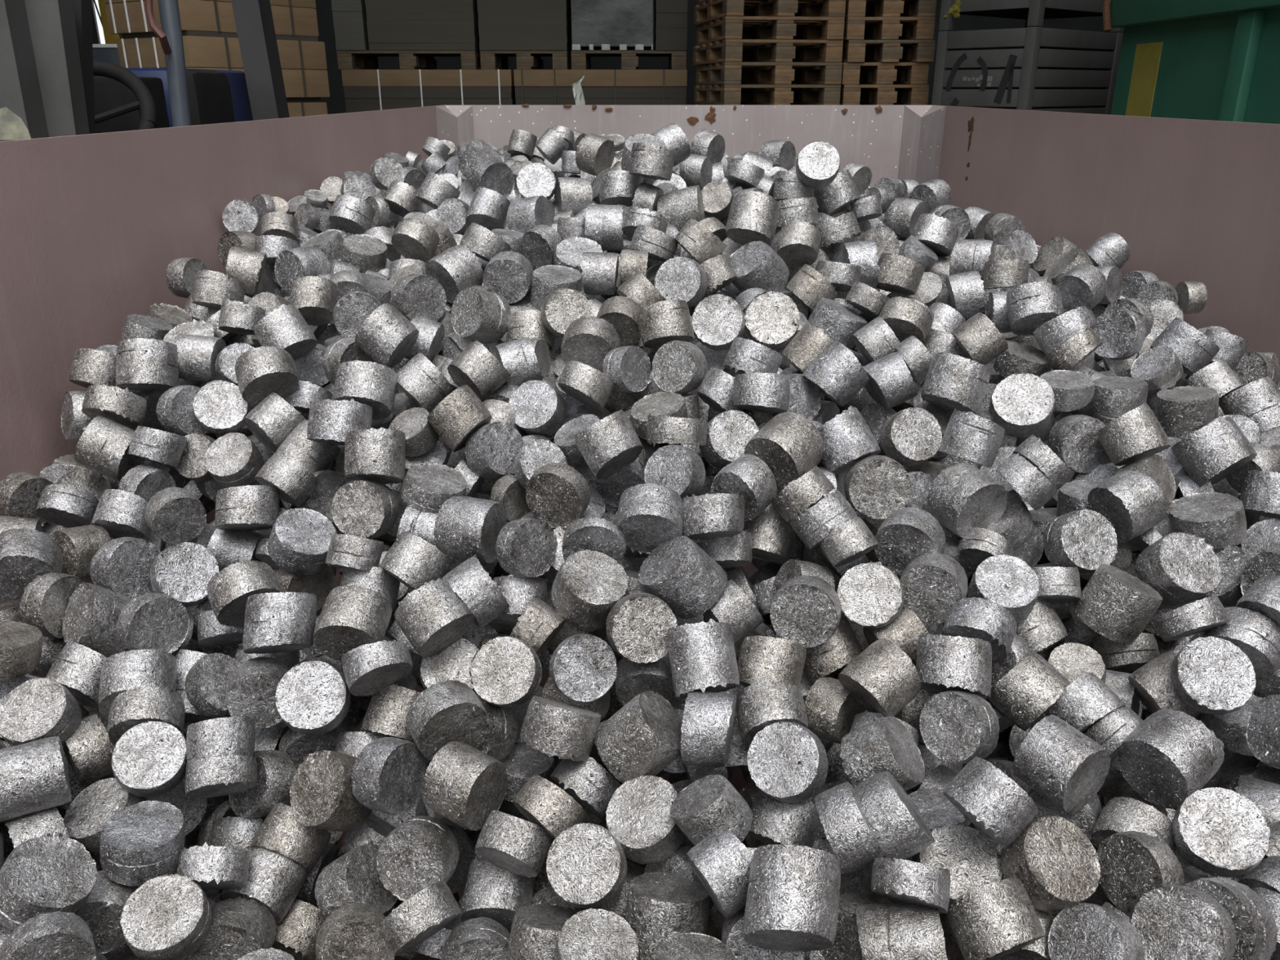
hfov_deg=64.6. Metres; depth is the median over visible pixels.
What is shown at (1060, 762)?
briquette
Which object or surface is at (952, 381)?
briquette
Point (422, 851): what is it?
briquette
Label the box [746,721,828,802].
briquette
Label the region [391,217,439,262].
briquette
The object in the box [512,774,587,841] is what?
briquette
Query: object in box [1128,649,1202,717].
briquette
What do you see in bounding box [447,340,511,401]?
briquette
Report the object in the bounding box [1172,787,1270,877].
briquette
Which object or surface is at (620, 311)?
briquette
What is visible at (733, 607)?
briquette
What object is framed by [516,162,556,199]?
briquette
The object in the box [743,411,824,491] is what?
briquette
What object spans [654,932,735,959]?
briquette
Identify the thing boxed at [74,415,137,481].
briquette
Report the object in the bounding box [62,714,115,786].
briquette
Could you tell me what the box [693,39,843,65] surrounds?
wooden pallet
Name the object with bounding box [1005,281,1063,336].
briquette
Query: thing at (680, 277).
briquette
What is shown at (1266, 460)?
briquette
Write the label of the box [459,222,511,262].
briquette
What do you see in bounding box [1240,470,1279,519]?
briquette
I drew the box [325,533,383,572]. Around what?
briquette
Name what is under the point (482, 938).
briquette
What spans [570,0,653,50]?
load
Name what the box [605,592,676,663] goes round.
briquette
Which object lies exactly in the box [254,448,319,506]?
briquette
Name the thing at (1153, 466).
briquette
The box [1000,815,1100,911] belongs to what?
briquette
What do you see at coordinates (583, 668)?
briquette
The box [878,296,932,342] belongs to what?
briquette
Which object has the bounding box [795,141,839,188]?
briquette
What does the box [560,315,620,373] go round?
briquette
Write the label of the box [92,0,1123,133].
wall
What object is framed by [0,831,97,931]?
briquette
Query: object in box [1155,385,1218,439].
briquette
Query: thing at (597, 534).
briquette
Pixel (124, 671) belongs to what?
briquette
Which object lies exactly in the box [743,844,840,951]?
briquette
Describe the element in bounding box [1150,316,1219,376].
briquette
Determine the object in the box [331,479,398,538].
briquette
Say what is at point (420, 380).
briquette
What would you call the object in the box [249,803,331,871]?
briquette
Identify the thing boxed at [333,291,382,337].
briquette
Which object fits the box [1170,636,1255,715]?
briquette
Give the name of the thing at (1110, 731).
briquette
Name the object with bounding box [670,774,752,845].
briquette
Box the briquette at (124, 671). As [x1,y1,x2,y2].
[97,648,177,721]
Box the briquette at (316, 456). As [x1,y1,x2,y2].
[276,419,340,472]
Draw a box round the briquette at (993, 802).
[942,756,1038,848]
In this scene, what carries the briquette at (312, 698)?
on the heap
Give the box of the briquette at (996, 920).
[946,877,1045,959]
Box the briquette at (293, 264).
[274,246,331,294]
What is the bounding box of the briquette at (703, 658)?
[666,618,739,698]
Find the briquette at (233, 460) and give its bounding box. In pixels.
[204,432,263,487]
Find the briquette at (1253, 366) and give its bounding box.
[1233,351,1279,386]
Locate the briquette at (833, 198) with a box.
[813,168,861,216]
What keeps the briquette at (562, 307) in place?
on the heap
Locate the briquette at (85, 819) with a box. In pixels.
[63,777,145,853]
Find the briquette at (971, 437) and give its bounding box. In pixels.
[938,408,1004,467]
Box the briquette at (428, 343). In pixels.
[404,315,444,362]
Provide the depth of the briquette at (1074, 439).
1.52 m
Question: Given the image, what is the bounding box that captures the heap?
[0,123,1279,959]
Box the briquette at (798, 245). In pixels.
[776,221,820,268]
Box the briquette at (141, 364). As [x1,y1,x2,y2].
[115,337,178,391]
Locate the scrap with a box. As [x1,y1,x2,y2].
[942,0,961,19]
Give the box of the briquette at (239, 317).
[218,297,266,335]
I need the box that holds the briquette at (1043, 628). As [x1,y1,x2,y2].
[1015,598,1067,654]
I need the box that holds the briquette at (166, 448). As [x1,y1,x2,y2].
[127,426,186,469]
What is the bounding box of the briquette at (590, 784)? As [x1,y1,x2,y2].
[550,755,621,817]
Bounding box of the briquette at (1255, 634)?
[1201,606,1279,679]
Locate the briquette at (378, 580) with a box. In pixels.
[339,566,399,611]
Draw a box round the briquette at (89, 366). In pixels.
[69,348,123,389]
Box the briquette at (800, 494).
[771,466,835,523]
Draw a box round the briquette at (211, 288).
[191,269,244,309]
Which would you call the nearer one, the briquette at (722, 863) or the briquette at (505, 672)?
the briquette at (722, 863)
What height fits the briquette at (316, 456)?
0.091 m
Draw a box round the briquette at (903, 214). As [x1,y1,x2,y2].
[884,197,930,238]
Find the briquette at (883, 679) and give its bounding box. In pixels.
[838,638,920,717]
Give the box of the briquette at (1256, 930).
[1185,877,1278,959]
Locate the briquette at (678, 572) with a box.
[638,535,727,619]
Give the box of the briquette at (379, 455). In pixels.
[344,426,405,484]
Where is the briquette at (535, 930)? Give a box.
[507,902,577,959]
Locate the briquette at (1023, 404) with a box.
[989,371,1054,437]
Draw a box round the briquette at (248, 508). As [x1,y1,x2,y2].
[215,484,279,531]
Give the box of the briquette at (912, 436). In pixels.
[880,407,942,466]
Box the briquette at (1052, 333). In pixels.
[1032,305,1096,355]
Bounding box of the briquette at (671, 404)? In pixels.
[630,391,688,439]
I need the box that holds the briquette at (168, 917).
[120,874,211,959]
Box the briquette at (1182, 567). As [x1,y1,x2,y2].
[1136,531,1222,605]
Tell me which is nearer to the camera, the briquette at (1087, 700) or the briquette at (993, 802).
the briquette at (993, 802)
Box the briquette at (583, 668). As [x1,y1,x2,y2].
[549,633,617,702]
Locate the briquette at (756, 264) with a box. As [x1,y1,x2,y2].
[728,240,789,292]
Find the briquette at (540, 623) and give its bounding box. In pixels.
[509,596,565,655]
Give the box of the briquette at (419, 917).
[380,880,461,956]
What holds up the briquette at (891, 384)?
on the heap
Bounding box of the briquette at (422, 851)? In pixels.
[376,815,459,901]
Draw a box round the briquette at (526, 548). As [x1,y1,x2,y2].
[495,518,557,577]
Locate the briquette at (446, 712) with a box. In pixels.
[406,680,489,760]
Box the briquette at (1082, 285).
[1055,263,1107,311]
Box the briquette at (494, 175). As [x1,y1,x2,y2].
[471,159,514,198]
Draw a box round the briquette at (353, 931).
[315,902,394,959]
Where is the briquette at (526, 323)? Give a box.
[506,309,554,351]
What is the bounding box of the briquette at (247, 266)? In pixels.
[225,246,266,294]
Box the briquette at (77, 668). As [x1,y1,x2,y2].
[45,640,106,708]
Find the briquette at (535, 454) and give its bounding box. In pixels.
[514,439,568,488]
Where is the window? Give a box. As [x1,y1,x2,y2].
[91,0,105,44]
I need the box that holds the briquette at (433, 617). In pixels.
[394,577,474,657]
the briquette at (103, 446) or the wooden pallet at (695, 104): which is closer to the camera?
the briquette at (103, 446)
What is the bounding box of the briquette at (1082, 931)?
[1048,902,1144,959]
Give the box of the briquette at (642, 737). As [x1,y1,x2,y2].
[595,690,682,783]
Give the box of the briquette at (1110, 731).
[1084,705,1142,762]
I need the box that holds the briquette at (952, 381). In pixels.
[920,351,991,414]
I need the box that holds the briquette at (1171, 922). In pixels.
[1131,884,1236,959]
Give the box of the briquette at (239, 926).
[182,896,275,959]
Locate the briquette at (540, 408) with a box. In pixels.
[508,379,567,437]
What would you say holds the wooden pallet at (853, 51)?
on the wooden pallet at (852, 73)
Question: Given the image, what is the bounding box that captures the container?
[1102,0,1279,124]
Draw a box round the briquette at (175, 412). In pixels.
[155,385,208,436]
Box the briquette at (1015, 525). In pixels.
[988,492,1033,551]
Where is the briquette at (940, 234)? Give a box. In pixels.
[911,213,959,257]
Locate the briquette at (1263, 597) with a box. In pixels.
[1235,573,1279,626]
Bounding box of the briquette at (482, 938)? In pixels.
[440,916,510,959]
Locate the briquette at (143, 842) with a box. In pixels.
[99,800,184,886]
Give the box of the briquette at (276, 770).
[228,749,296,817]
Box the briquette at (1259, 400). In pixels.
[1218,376,1279,434]
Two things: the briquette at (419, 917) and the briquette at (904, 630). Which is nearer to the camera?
the briquette at (419, 917)
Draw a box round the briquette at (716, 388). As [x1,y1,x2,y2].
[697,367,742,413]
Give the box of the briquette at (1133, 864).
[1097,831,1184,914]
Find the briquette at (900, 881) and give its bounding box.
[871,857,951,913]
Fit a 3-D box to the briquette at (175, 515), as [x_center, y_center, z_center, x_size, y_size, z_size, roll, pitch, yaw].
[-0.674,0.052,1.469,0.076,0.078,0.048,-19,28,-40]
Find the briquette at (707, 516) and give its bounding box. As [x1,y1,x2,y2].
[682,493,744,539]
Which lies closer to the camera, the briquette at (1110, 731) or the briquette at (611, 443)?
the briquette at (1110, 731)
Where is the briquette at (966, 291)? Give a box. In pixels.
[945,271,986,319]
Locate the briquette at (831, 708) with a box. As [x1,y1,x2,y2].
[804,677,866,743]
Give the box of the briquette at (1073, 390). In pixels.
[1040,369,1094,411]
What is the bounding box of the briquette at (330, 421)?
[306,398,373,445]
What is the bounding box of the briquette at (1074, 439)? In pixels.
[1047,414,1109,472]
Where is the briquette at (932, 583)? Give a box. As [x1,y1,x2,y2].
[899,552,968,623]
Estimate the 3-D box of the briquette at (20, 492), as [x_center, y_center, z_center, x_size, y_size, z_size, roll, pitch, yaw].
[-0.925,0.030,1.528,0.048,0.080,0.080,11,24,27]
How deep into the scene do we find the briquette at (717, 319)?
1.64 m
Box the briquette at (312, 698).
[275,660,351,735]
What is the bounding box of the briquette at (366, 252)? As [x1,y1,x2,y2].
[340,234,387,273]
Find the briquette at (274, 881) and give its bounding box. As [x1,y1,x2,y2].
[219,846,309,925]
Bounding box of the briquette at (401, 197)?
[382,180,422,217]
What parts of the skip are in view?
panel, bed plate, panel, panel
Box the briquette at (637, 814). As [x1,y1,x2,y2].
[605,775,684,864]
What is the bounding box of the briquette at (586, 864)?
[546,822,626,908]
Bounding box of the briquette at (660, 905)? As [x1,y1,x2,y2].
[625,871,709,959]
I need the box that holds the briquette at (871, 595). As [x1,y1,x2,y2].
[837,562,904,628]
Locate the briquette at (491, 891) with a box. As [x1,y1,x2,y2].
[460,857,535,932]
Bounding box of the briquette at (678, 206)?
[657,185,704,231]
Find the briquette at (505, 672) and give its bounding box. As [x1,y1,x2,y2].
[468,636,542,707]
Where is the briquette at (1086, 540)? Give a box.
[1043,509,1118,574]
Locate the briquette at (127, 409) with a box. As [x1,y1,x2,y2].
[81,382,147,428]
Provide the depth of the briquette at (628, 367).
1.56 m
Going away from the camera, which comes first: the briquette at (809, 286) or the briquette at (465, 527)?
the briquette at (465, 527)
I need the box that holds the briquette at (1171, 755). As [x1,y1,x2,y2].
[1117,709,1224,808]
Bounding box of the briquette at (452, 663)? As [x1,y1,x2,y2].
[419,637,479,692]
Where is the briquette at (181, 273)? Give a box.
[165,257,207,297]
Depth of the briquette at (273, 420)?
1.54 m
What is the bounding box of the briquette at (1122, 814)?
[1091,796,1176,853]
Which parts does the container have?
rail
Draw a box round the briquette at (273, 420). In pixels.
[244,392,306,453]
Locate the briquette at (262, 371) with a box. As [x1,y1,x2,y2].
[234,346,298,404]
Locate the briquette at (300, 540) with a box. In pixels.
[267,507,337,575]
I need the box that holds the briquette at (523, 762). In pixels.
[498,742,555,801]
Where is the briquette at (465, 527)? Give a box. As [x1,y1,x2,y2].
[433,496,506,563]
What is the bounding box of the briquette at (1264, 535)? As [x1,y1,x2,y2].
[1241,518,1279,557]
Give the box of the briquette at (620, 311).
[595,295,642,346]
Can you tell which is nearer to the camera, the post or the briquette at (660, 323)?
the briquette at (660, 323)
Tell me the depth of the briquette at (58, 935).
0.94 m
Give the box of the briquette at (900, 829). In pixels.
[853,771,934,859]
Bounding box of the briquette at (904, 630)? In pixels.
[862,606,928,663]
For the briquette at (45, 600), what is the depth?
1.30 m
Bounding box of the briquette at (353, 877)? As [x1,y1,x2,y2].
[314,844,397,917]
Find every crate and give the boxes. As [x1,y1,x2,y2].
[931,26,1123,115]
[938,0,1124,32]
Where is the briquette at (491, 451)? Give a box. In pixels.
[464,422,524,479]
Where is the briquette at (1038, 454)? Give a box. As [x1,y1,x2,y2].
[1012,434,1073,489]
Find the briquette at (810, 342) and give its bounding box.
[781,324,834,373]
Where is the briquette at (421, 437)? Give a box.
[389,407,439,457]
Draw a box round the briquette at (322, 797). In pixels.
[289,750,372,831]
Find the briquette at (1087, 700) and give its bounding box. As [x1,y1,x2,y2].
[1044,672,1125,733]
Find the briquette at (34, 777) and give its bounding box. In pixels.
[0,736,71,822]
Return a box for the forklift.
[0,0,289,141]
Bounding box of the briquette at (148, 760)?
[111,721,186,797]
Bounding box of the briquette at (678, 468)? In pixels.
[644,444,705,502]
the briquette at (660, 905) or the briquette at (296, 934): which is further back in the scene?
the briquette at (296, 934)
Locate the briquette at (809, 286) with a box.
[786,263,837,311]
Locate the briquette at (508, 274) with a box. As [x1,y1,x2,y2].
[482,250,533,303]
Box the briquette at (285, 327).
[253,303,317,359]
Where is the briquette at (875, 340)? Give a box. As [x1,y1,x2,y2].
[852,315,899,363]
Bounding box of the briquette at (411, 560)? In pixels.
[379,531,453,591]
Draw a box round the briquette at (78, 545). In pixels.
[49,524,111,577]
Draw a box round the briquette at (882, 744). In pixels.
[839,716,924,791]
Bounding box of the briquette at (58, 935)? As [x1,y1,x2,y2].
[0,911,96,959]
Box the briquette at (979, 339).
[951,312,1008,364]
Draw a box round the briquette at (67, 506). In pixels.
[35,484,98,528]
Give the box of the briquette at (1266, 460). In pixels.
[1225,442,1279,493]
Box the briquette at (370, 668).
[341,639,412,696]
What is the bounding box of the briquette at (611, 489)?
[594,457,646,507]
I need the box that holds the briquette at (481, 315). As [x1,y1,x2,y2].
[451,287,511,343]
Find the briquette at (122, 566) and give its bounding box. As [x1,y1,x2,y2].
[89,537,160,599]
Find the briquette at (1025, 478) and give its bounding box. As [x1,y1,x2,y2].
[995,453,1057,511]
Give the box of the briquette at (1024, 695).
[988,651,1071,731]
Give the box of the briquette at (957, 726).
[920,690,999,763]
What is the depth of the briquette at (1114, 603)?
1.28 m
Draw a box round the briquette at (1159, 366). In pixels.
[1130,346,1183,393]
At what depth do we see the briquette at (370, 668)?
1.19 m
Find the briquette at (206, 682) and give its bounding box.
[185,653,240,718]
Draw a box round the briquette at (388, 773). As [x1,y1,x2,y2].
[351,737,427,814]
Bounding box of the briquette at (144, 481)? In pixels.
[118,463,176,501]
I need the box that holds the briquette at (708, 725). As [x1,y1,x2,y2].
[680,691,736,767]
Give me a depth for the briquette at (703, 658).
1.16 m
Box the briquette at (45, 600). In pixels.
[19,573,84,638]
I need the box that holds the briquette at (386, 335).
[354,302,418,368]
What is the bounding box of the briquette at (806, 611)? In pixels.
[769,575,841,648]
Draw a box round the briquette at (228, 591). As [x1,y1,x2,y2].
[207,560,281,626]
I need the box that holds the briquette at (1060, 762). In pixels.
[1012,714,1111,813]
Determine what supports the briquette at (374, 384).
on the heap
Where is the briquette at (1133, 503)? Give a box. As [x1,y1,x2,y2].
[1087,470,1167,542]
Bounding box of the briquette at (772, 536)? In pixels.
[742,503,799,562]
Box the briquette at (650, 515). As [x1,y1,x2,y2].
[616,483,683,554]
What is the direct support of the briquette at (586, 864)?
on the heap
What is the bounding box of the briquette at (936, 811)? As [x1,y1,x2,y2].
[908,788,968,831]
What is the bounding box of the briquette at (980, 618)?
[942,596,1017,662]
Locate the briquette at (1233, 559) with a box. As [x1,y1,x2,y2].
[1202,544,1252,607]
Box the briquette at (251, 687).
[225,656,288,728]
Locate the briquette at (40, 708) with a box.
[0,677,81,746]
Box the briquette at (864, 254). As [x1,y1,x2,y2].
[840,240,879,288]
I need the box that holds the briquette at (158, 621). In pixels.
[116,592,189,653]
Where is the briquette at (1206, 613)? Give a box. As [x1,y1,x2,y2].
[1151,595,1230,641]
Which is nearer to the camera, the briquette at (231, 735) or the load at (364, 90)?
the briquette at (231, 735)
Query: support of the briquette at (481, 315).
on the heap
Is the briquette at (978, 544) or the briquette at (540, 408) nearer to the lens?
the briquette at (978, 544)
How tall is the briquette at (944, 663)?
0.098 m
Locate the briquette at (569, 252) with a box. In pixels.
[553,237,602,276]
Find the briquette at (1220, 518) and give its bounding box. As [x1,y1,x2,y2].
[1168,492,1246,549]
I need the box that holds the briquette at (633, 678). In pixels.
[615,653,677,706]
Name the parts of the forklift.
mast rail, mast rail, mast post, guard post, seat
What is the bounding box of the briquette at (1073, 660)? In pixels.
[1048,642,1106,683]
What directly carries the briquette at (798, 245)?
on the heap
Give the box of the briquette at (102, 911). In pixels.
[76,870,140,953]
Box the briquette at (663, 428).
[646,413,706,446]
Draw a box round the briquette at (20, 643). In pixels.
[0,621,42,680]
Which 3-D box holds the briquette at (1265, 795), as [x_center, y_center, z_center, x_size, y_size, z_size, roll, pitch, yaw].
[0.714,0.386,1.171,0.061,0.078,0.080,12,24,29]
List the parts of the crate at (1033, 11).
corner post, corner post, corner post, corner post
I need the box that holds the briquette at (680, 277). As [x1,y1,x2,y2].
[654,256,707,307]
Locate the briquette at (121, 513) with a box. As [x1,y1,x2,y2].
[90,488,151,540]
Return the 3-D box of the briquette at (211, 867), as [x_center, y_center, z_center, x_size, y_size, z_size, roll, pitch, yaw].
[-0.470,0.427,1.115,0.074,0.079,0.073,-2,21,-5]
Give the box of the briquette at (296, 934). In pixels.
[271,898,326,959]
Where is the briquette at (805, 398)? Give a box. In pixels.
[770,373,821,420]
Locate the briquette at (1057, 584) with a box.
[1031,565,1080,604]
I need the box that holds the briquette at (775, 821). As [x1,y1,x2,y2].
[747,789,821,848]
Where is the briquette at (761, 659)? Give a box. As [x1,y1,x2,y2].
[737,635,806,688]
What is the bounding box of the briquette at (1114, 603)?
[1074,563,1163,643]
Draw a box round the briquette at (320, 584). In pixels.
[275,564,335,611]
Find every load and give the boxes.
[331,0,368,50]
[341,69,515,112]
[364,0,479,51]
[476,0,572,52]
[513,69,687,105]
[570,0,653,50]
[653,0,688,50]
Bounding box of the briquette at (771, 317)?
[744,291,799,350]
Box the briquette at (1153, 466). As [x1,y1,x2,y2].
[1114,454,1176,504]
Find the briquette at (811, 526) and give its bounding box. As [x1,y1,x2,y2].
[790,488,857,550]
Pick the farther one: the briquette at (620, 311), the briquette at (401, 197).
the briquette at (401, 197)
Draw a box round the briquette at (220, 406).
[192,379,250,435]
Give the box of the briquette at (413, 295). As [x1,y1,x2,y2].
[389,274,446,321]
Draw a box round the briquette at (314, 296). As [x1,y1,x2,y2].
[289,275,337,325]
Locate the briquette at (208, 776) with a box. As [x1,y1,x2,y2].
[185,754,257,799]
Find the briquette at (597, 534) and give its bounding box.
[562,516,626,563]
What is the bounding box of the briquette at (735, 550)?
[699,529,751,568]
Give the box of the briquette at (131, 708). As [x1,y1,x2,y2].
[107,686,185,744]
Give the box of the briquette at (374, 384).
[332,360,397,420]
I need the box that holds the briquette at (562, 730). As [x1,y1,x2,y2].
[520,695,601,760]
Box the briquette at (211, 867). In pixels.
[176,842,248,889]
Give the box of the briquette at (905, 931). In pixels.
[855,902,947,959]
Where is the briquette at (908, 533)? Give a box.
[874,506,946,575]
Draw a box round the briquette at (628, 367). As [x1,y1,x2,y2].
[602,346,652,393]
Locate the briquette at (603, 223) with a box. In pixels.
[584,204,623,251]
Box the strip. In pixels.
[572,75,585,105]
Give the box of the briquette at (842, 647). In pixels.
[803,615,861,684]
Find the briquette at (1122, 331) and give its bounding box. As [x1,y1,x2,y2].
[1093,308,1146,359]
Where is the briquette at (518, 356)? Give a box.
[495,337,542,386]
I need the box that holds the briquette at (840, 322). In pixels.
[808,297,866,349]
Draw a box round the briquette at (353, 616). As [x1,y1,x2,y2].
[312,584,391,661]
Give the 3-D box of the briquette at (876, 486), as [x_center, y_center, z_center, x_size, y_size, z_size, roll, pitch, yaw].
[0.327,0.009,1.398,0.088,0.091,0.061,2,21,4]
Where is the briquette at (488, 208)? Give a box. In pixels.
[465,186,510,231]
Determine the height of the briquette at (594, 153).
0.095 m
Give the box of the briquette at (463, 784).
[422,740,507,831]
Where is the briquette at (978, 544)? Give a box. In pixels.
[956,527,1013,575]
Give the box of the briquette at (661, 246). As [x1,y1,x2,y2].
[629,224,678,262]
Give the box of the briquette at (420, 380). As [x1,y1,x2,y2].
[396,353,453,412]
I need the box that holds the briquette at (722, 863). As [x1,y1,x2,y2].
[686,825,752,918]
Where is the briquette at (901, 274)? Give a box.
[875,252,924,295]
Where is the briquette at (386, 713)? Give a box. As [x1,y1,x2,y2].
[361,684,420,741]
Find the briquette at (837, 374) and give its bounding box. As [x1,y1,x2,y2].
[802,341,869,406]
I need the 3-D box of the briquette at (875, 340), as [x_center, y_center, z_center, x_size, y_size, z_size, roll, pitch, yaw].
[0.394,-0.223,1.667,0.087,0.093,0.079,-2,21,-5]
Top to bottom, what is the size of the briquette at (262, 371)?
0.100 m
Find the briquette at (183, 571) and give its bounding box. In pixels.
[149,542,218,607]
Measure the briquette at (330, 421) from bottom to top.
0.089 m
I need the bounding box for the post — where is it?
[97,0,122,44]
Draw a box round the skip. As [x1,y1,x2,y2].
[0,103,1279,959]
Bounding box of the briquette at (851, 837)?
[814,781,885,873]
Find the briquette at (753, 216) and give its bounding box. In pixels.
[725,191,778,246]
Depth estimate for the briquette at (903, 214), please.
2.34 m
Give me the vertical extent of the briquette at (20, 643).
0.061 m
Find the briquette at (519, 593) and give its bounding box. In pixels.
[489,575,546,633]
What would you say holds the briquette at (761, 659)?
on the heap
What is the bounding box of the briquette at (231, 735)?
[186,716,255,759]
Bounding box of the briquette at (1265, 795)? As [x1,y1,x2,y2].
[1232,775,1279,824]
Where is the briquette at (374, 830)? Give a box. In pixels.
[343,813,395,850]
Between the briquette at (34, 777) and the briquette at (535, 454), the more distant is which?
the briquette at (535, 454)
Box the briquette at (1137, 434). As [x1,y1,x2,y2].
[1096,402,1171,466]
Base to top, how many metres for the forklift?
2.077 m
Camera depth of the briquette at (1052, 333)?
1.64 m
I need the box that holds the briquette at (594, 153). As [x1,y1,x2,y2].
[575,133,614,176]
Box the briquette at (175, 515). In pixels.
[144,486,206,543]
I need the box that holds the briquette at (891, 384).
[862,351,917,408]
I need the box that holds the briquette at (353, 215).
[328,195,375,235]
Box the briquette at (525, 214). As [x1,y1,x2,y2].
[506,195,554,233]
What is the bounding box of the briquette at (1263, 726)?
[1245,693,1279,768]
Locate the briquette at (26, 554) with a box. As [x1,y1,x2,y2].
[0,528,62,604]
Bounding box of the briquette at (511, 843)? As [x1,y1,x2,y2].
[475,809,551,877]
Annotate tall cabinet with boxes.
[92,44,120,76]
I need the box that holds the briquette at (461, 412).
[426,384,492,452]
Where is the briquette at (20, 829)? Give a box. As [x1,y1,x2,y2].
[2,806,70,848]
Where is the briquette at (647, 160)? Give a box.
[628,142,674,181]
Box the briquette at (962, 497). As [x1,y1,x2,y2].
[926,462,1007,537]
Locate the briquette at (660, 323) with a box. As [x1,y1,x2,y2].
[636,299,693,348]
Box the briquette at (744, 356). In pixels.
[723,337,782,373]
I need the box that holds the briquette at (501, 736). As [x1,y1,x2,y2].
[476,694,518,760]
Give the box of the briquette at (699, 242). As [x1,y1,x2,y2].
[674,217,728,264]
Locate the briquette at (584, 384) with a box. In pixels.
[557,360,614,410]
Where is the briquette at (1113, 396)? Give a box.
[1088,376,1148,417]
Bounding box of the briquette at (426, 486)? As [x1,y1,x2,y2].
[400,462,466,513]
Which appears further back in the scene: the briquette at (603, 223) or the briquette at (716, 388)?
the briquette at (603, 223)
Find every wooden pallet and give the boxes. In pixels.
[336,50,480,69]
[480,50,571,69]
[570,50,686,69]
[693,0,845,26]
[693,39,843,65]
[693,84,840,105]
[695,62,842,84]
[695,104,798,105]
[696,0,707,4]
[696,16,844,45]
[826,62,928,84]
[839,84,928,105]
[841,40,935,62]
[842,17,935,41]
[844,0,936,18]
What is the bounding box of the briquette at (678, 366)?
[651,340,707,394]
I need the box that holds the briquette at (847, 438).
[817,405,880,475]
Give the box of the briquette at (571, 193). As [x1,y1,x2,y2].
[553,177,592,214]
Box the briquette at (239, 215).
[222,198,262,233]
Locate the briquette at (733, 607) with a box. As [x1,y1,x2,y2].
[702,579,764,643]
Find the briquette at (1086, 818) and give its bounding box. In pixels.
[1027,788,1101,841]
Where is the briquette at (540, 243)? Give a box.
[521,224,562,267]
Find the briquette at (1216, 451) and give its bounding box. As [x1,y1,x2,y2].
[1170,416,1257,487]
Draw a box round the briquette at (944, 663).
[915,634,991,700]
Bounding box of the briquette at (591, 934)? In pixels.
[554,907,639,959]
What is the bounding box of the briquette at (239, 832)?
[208,816,265,850]
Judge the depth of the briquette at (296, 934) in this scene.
1.17 m
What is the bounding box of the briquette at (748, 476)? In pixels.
[712,453,777,520]
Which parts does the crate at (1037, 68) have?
corner post, corner post, corner post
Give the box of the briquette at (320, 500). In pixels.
[297,470,348,523]
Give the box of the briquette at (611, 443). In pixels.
[573,409,642,479]
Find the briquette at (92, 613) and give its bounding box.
[62,582,132,657]
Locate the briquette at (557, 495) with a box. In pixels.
[525,462,591,528]
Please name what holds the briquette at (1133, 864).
on the heap
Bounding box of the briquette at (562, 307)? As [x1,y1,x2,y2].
[541,288,591,337]
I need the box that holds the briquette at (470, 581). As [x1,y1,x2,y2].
[441,554,510,626]
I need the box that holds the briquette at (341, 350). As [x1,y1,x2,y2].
[322,337,377,385]
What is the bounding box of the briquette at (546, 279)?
[529,265,582,311]
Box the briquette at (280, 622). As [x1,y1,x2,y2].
[242,591,316,653]
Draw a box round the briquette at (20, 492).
[0,471,53,525]
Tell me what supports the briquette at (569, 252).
on the heap
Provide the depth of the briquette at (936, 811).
1.13 m
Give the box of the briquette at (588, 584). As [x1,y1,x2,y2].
[551,549,627,631]
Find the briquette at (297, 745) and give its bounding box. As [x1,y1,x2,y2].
[278,728,338,769]
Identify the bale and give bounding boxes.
[286,97,327,117]
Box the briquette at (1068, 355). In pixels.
[1044,328,1102,370]
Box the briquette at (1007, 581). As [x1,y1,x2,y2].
[967,554,1039,624]
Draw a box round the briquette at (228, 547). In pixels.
[206,528,262,572]
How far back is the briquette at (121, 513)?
1.45 m
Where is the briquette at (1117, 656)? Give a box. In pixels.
[1092,632,1159,671]
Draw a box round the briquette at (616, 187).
[599,169,643,206]
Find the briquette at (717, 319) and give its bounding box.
[692,293,745,351]
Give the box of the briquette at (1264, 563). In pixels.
[1240,550,1279,595]
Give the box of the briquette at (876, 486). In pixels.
[844,454,911,519]
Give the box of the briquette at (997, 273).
[982,258,1029,289]
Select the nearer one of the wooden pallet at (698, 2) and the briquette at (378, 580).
the briquette at (378, 580)
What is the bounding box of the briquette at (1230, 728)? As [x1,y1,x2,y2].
[1201,694,1262,755]
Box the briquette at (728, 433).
[698,409,759,469]
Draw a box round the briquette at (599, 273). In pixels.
[580,252,619,294]
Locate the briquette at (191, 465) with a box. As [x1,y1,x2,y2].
[176,432,215,481]
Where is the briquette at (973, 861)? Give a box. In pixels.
[916,823,1004,913]
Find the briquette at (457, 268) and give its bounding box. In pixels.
[425,244,483,302]
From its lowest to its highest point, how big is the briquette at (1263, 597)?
0.091 m
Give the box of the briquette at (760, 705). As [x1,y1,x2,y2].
[736,680,808,748]
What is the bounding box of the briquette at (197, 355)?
[171,333,226,382]
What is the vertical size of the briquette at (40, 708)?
0.078 m
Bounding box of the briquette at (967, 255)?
[948,239,994,280]
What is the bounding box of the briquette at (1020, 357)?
[993,340,1051,377]
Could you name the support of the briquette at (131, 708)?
on the heap
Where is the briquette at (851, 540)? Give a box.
[818,516,879,566]
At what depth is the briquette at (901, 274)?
1.87 m
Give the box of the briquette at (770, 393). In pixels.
[732,372,790,413]

